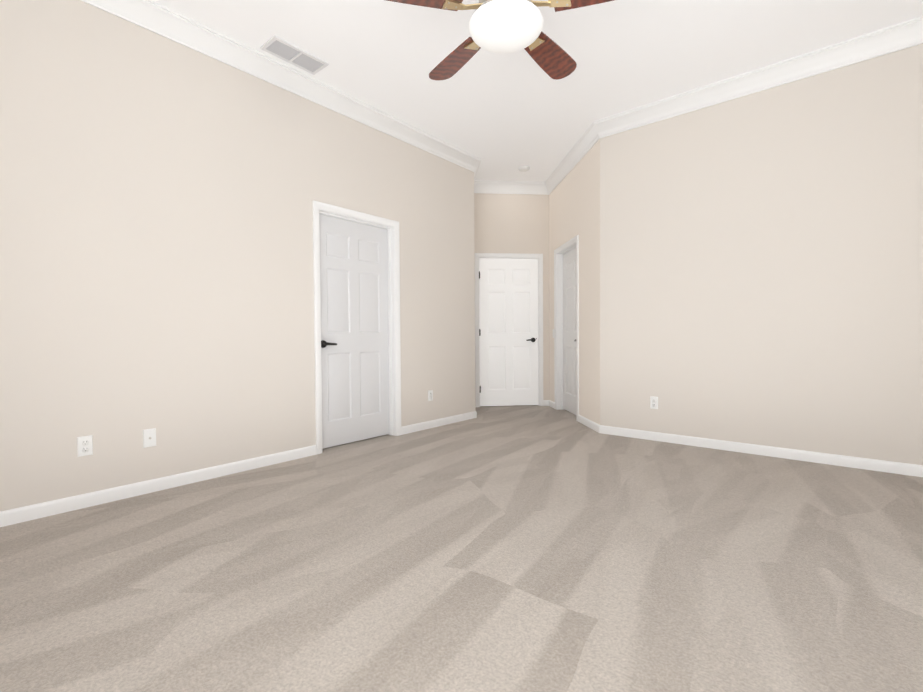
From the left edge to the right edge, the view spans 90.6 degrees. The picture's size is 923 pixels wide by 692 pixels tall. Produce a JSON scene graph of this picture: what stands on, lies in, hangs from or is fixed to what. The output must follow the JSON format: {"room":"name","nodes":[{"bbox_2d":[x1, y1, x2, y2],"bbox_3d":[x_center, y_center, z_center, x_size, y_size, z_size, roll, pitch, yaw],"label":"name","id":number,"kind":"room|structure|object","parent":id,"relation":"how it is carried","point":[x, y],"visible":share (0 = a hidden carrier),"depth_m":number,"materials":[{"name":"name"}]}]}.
{"room":"empty bedroom","nodes":[
{"label":"empty bedroom","id":0,"kind":"room"},
{"bbox_2d":[0,0,475,510],"bbox_3d":[-1.528,-0.631,3.490,0.120,3.180,5.110,1,2,40],"label":"wall","id":1,"kind":"structure","parent":0,"point":[159,194],"depth_m":2.97,"materials":[{"name":"beige paint"}]},
{"bbox_2d":[77,435,92,456],"bbox_3d":[-2.173,0.578,2.635,0.008,0.114,0.070,1,2,40],"label":"electrical outlet","id":2,"kind":"object","parent":1,"relation":"attached to","point":[84,445],"visible":1,"depth_m":2.63,"materials":[{"name":"white plastic"}]},
{"bbox_2d":[143,428,155,447],"bbox_3d":[-1.964,0.581,2.878,0.017,0.114,0.070,1,2,40],"label":"outlet","id":3,"kind":"object","parent":1,"relation":"attached to","point":[149,437],"visible":1,"depth_m":2.88,"materials":[{"name":"white plastic"}]},
{"bbox_2d":[0,445,316,526],"bbox_3d":[-2.108,0.891,2.714,0.014,0.079,2.810,1,2,40],"label":"baseboard","id":4,"kind":"structure","parent":1,"relation":"attached to","point":[38,510],"depth_m":2.84,"materials":[{"name":"white wood"}]},
{"bbox_2d":[319,214,389,448],"bbox_3d":[-0.969,-0.131,4.180,0.092,2.018,0.813,1,2,40],"label":"door","id":5,"kind":"structure","parent":1,"relation":"in","point":[354,325],"depth_m":4.17,"materials":[{"name":"white paint"}]},
{"bbox_2d":[312,200,400,453],"bbox_3d":[-0.962,-0.158,4.174,0.157,2.096,0.943,1,2,40],"label":"door frame","id":6,"kind":"structure","parent":1,"relation":"attached to","point":[391,226],"depth_m":4.43,"materials":[{"name":"white wood"}]},
{"bbox_2d":[428,390,432,400],"bbox_3d":[-0.327,0.526,4.841,0.008,0.114,0.070,1,2,40],"label":"electrical outlet","id":7,"kind":"object","parent":1,"relation":"attached to","point":[430,395],"visible":1,"depth_m":4.83,"materials":[{"name":"white plastic"}]},
{"bbox_2d":[401,411,476,434],"bbox_3d":[-0.212,0.828,4.980,0.014,0.079,1.211,1,2,40],"label":"baseboard","id":8,"kind":"structure","parent":1,"relation":"attached to","point":[407,429],"depth_m":4.91,"materials":[{"name":"white wood"}]},
{"bbox_2d":[80,0,922,194],"bbox_3d":[0.436,-2.067,2.770,4.909,0.145,6.348,1,2,40],"label":"crown molding","id":9,"kind":"structure","parent":1,"relation":"attached to","point":[161,20],"depth_m":3.58,"materials":[{"name":"white wood"}]},
{"bbox_2d":[0,405,922,691],"bbox_3d":[0.432,0.938,2.956,6.800,0.060,8.200,1,2,40],"label":"floor","id":10,"kind":"structure","parent":0,"point":[520,549],"depth_m":1.86,"materials":[{"name":"carpet"}]},
{"bbox_2d":[474,193,549,399],"bbox_3d":[0.645,-0.708,6.307,1.370,3.180,0.120,-1,1,-5],"label":"wall","id":11,"kind":"structure","parent":0,"point":[511,223],"depth_m":6.24,"materials":[{"name":"beige paint"}]},
{"bbox_2d":[479,258,537,405],"bbox_3d":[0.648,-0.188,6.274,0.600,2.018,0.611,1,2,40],"label":"door","id":12,"kind":"structure","parent":11,"relation":"in","point":[508,310],"depth_m":6.26,"materials":[{"name":"white paint"}]},
{"bbox_2d":[475,253,542,406],"bbox_3d":[0.648,-0.216,6.318,0.943,2.096,0.157,-1,1,-5],"label":"door frame","id":13,"kind":"structure","parent":11,"relation":"attached to","point":[539,257],"depth_m":6.23,"materials":[{"name":"white wood"}]},
{"bbox_2d":[153,0,922,181],"bbox_3d":[0.411,-2.181,2.887,6.800,0.080,8.200,1,2,40],"label":"ceiling","id":14,"kind":"structure","parent":0,"point":[504,117],"depth_m":3.35,"materials":[{"name":"white paint"}]},
{"bbox_2d":[260,35,328,74],"bbox_3d":[-1.223,-2.133,3.362,0.205,0.014,0.430,1,2,40],"label":"ceiling vent","id":15,"kind":"object","parent":14,"relation":"in","point":[284,50],"visible":1,"depth_m":3.35,"materials":[{"name":"white metal"}]},
{"bbox_2d":[386,0,613,79],"bbox_3d":[0.253,-1.825,2.319,1.341,0.603,1.290,1,2,40],"label":"fan","id":16,"kind":"object","parent":14,"relation":"hanging from","point":[503,26],"visible":1,"depth_m":2.25,"materials":[{"name":"brown wood"}]},
{"bbox_2d":[519,166,529,171],"bbox_3d":[0.776,-2.187,5.646,0.134,0.036,0.134,1,2,40],"label":"smoke detector","id":17,"kind":"object","parent":14,"relation":"attached to","point":[524,168],"visible":1,"depth_m":5.61,"materials":[{"name":"white plastic"}]},
{"bbox_2d":[549,139,599,424],"bbox_3d":[1.347,-0.694,5.470,0.120,3.180,1.913,-1,1,-5],"label":"wall","id":18,"kind":"structure","parent":0,"point":[574,202],"depth_m":4.94,"materials":[{"name":"beige paint"}]},
{"bbox_2d":[543,400,554,408],"bbox_3d":[1.208,0.791,6.204,0.269,0.079,0.214,1,2,40],"label":"baseboard","id":19,"kind":"structure","parent":18,"relation":"attached to","point":[550,403],"depth_m":6.29,"materials":[{"name":"white wood"}]},
{"bbox_2d":[554,235,578,420],"bbox_3d":[1.341,-0.205,5.581,0.157,2.096,0.892,-1,1,-5],"label":"door frame","id":20,"kind":"structure","parent":18,"relation":"attached to","point":[566,247],"depth_m":5.95,"materials":[{"name":"white wood"}]},
{"bbox_2d":[563,247,575,414],"bbox_3d":[1.379,-0.178,5.585,0.564,2.018,0.564,1,2,40],"label":"angled door","id":21,"kind":"structure","parent":18,"relation":"in","point":[569,331],"depth_m":5.71,"materials":[{"name":"white paint"}]},
{"bbox_2d":[600,44,922,464],"bbox_3d":[2.546,-0.662,3.608,2.962,3.180,0.120,1,2,40],"label":"wall","id":22,"kind":"structure","parent":0,"point":[761,267],"depth_m":3.59,"materials":[{"name":"beige paint"}]},
{"bbox_2d":[650,396,657,408],"bbox_3d":[1.774,0.523,4.203,0.070,0.114,0.008,1,2,40],"label":"electrical outlet","id":23,"kind":"object","parent":22,"relation":"attached to","point":[653,402],"visible":1,"depth_m":4.20,"materials":[{"name":"white plastic"}]},
{"bbox_2d":[578,415,922,476],"bbox_3d":[2.429,0.833,3.941,3.266,0.079,0.446,1,2,40],"label":"baseboard","id":24,"kind":"structure","parent":22,"relation":"attached to","point":[809,456],"depth_m":3.64,"materials":[{"name":"white wood"}]}
]}

